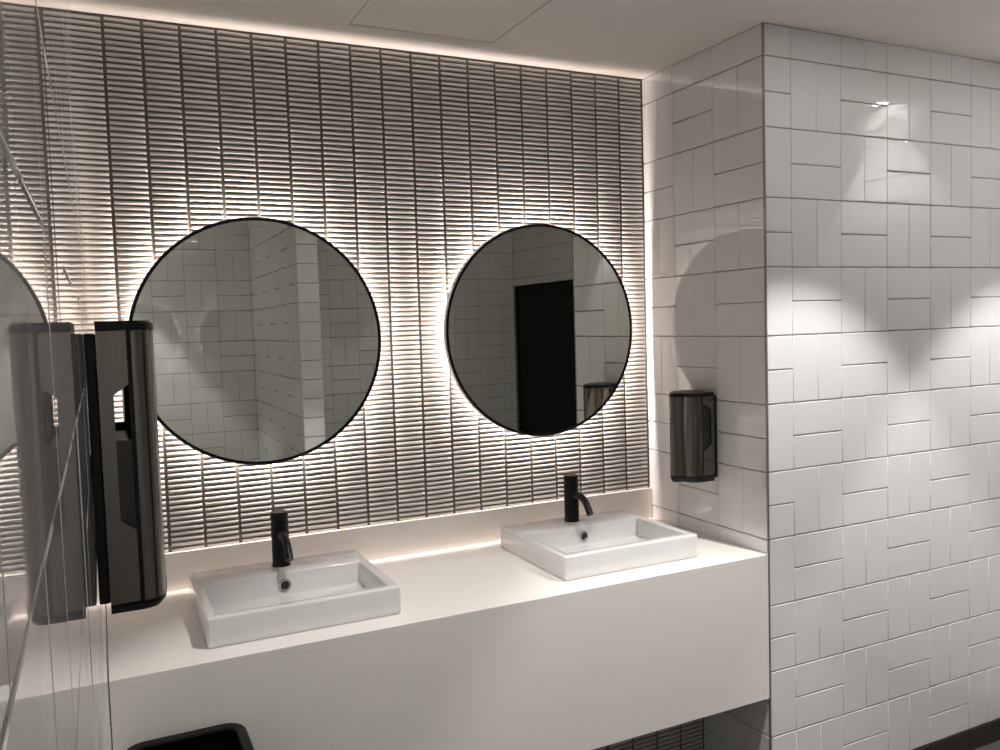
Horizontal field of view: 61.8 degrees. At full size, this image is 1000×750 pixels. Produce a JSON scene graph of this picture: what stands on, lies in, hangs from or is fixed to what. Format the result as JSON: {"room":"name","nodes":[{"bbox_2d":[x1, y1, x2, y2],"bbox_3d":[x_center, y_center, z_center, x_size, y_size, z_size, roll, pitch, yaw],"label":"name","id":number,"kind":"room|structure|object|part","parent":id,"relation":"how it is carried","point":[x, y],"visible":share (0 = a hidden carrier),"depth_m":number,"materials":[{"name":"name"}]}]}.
{"room":"public restroom","nodes":[
{"label":"public restroom","id":0,"kind":"room"},
{"bbox_2d":[0,0,112,749],"bbox_3d":[-0.371,0.352,0.715,0.055,2.595,3.773,-3,4,-26],"label":"wall","id":1,"kind":"structure","parent":0,"point":[55,693],"depth_m":0.29,"materials":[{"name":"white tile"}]},
{"bbox_2d":[83,320,166,613],"bbox_3d":[-0.569,0.121,1.269,0.093,0.403,0.276,-3,4,-26],"label":"dispenser","id":2,"kind":"object","parent":1,"relation":"attached to","point":[125,457],"visible":1,"depth_m":1.15,"materials":[{"name":"black plastic"}]},
{"bbox_3d":[-0.604,0.123,1.252,0.014,0.370,0.271,-3,4,-26],"label":"wall plate","id":3,"kind":"part","parent":2,"relation":"part of","materials":[{"name":"black plastic"}]},
{"bbox_3d":[-0.521,0.127,1.141,0.037,0.374,0.002,-3,4,-26],"label":"panel","id":4,"kind":"part","parent":2,"relation":"part of","materials":[{"name":"metal"}]},
{"bbox_2d":[70,11,648,617],"bbox_3d":[-0.307,0.219,2.864,1.943,2.595,0.060,-3,4,-26],"label":"wall","id":5,"kind":"structure","parent":0,"point":[406,163],"depth_m":2.76,"materials":[{"name":"white tile"}]},
{"bbox_2d":[128,217,380,464],"bbox_3d":[-0.738,-0.103,2.579,0.758,0.758,0.048,-3,4,-26],"label":"backlit mirror","id":6,"kind":"object","parent":5,"relation":"attached to","point":[267,336],"visible":0.84,"depth_m":2.55,"materials":[{"name":"black mirror"}]},
{"bbox_2d":[106,487,768,749],"bbox_3d":[-0.136,0.801,2.585,1.937,0.594,0.638,-3,4,-26],"label":"countertop","id":7,"kind":"structure","parent":5,"relation":"attached to","point":[486,648],"depth_m":2.37,"materials":[{"name":"white stone"}]},
{"bbox_2d":[188,549,400,648],"bbox_3d":[-0.586,0.610,2.339,0.497,0.075,0.446,-3,4,-26],"label":"vessel basin","id":8,"kind":"object","parent":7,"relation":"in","point":[251,602],"visible":1,"depth_m":2.32,"materials":[{"name":"white ceramic"}]},
{"bbox_2d":[270,509,293,566],"bbox_3d":[-0.631,0.487,2.432,0.057,0.161,0.160,-3,4,-26],"label":"tap","id":9,"kind":"object","parent":8,"relation":"on","point":[282,554],"visible":1,"depth_m":2.46,"materials":[{"name":"black metal"}]},
{"bbox_3d":[-0.655,0.417,2.476,0.051,0.026,0.051,-3,4,-26],"label":"handle","id":10,"kind":"part","parent":9,"relation":"part of","materials":[{"name":"black metal"}]},
{"bbox_3d":[-0.619,0.495,2.412,0.024,0.070,0.112,-3,4,-26],"label":"spout","id":11,"kind":"part","parent":9,"relation":"part of","materials":[{"name":"black metal"}]},
{"bbox_2d":[500,509,697,580],"bbox_3d":[0.320,0.555,2.788,0.497,0.075,0.446,-3,4,-26],"label":"vessel basin","id":12,"kind":"object","parent":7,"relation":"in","point":[605,542],"visible":1,"depth_m":2.74,"materials":[{"name":"white ceramic"}]},
{"bbox_2d":[564,474,593,521],"bbox_3d":[0.272,0.432,2.877,0.057,0.161,0.160,-3,4,-26],"label":"tap","id":13,"kind":"object","parent":12,"relation":"on","point":[572,496],"visible":1,"depth_m":2.90,"materials":[{"name":"black metal"}]},
{"bbox_3d":[0.248,0.362,2.921,0.051,0.026,0.051,-3,4,-26],"label":"handle","id":14,"kind":"part","parent":13,"relation":"part of","materials":[{"name":"black metal"}]},
{"bbox_3d":[0.284,0.441,2.856,0.024,0.070,0.112,-3,4,-26],"label":"spout","id":15,"kind":"part","parent":13,"relation":"part of","materials":[{"name":"black metal"}]},
{"bbox_2d":[443,224,631,435],"bbox_3d":[0.148,-0.159,3.005,0.758,0.758,0.048,-3,4,-26],"label":"backlit mirror","id":16,"kind":"object","parent":5,"relation":"attached to","point":[537,323],"visible":1,"depth_m":2.97,"materials":[{"name":"black mirror"}]},
{"bbox_2d":[69,0,999,78],"bbox_3d":[1.060,-1.058,1.341,3.223,0.055,3.773,-3,4,-26],"label":"ceiling","id":17,"kind":"structure","parent":0,"point":[636,39],"depth_m":2.59,"materials":[{"name":"paint"}]},
{"bbox_2d":[350,0,548,41],"bbox_3d":[-0.135,-1.070,2.403,0.475,0.021,0.474,-3,4,-26],"label":"access hatch","id":18,"kind":"object","parent":17,"relation":"attached to","point":[479,20],"visible":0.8,"depth_m":2.47,"materials":[{"name":"paint"}]},
{"bbox_2d":[593,717,703,749],"bbox_3d":[-0.194,1.299,2.762,1.943,0.444,0.306,-3,4,-26],"label":"wall","id":19,"kind":"structure","parent":0,"point":[688,735],"depth_m":2.98,"materials":[{"name":"white tile"}]},
{"bbox_2d":[642,24,768,749],"bbox_3d":[0.743,0.180,2.985,0.055,2.595,0.644,-3,4,-26],"label":"wall","id":20,"kind":"structure","parent":0,"point":[702,112],"depth_m":2.88,"materials":[{"name":"white tile"}]},
{"bbox_2d":[669,390,717,482],"bbox_3d":[0.658,0.214,2.929,0.148,0.310,0.144,-3,4,-26],"label":"soap dispenser","id":21,"kind":"object","parent":20,"relation":"attached to","point":[692,413],"visible":1,"depth_m":2.88,"materials":[{"name":"black plastic"}]},
{"bbox_3d":[0.720,0.210,2.880,0.050,0.274,0.002,-3,4,-26],"label":"panel","id":22,"kind":"part","parent":21,"relation":"part of","materials":[{"name":"metal"}]},
{"bbox_3d":[0.718,0.210,2.958,0.014,0.285,0.139,-3,4,-26],"label":"wall plate","id":23,"kind":"part","parent":21,"relation":"part of","materials":[{"name":"black plastic"}]},
{"bbox_2d":[764,23,999,749],"bbox_3d":[1.423,0.159,2.984,1.279,2.595,0.055,-3,4,-26],"label":"wall","id":24,"kind":"structure","parent":0,"point":[883,159],"depth_m":2.90,"materials":[{"name":"white tile"}]},
{"bbox_2d":[761,22,771,749],"bbox_3d":[0.859,0.194,2.685,0.007,2.595,0.007,-3,4,-26],"label":"trim","id":25,"kind":"structure","parent":24,"relation":"attached to","point":[762,23],"depth_m":2.67,"materials":[{"name":"metal"}]},
{"bbox_2d":[915,719,999,749],"bbox_3d":[1.471,1.414,3.034,1.279,0.082,0.006,-3,4,-26],"label":"baseboard","id":26,"kind":"structure","parent":24,"relation":"attached to","point":[988,733],"depth_m":3.19,"materials":[{"name":"tile"}]},
{"bbox_2d":[974,740,999,749],"bbox_3d":[1.140,1.586,1.503,3.223,0.055,3.773,-3,4,-26],"label":"floor","id":27,"kind":"structure","parent":0,"point":[995,745],"depth_m":3.21,"materials":[{"name":"tile"}]},
{"bbox_2d":[127,723,253,749],"bbox_3d":[-0.647,1.206,1.799,0.262,0.772,0.293,-3,4,-26],"label":"waste bin","id":28,"kind":"object","parent":27,"relation":"on","point":[227,736],"visible":1,"depth_m":1.91,"materials":[{"name":"black plastic"}]}
]}

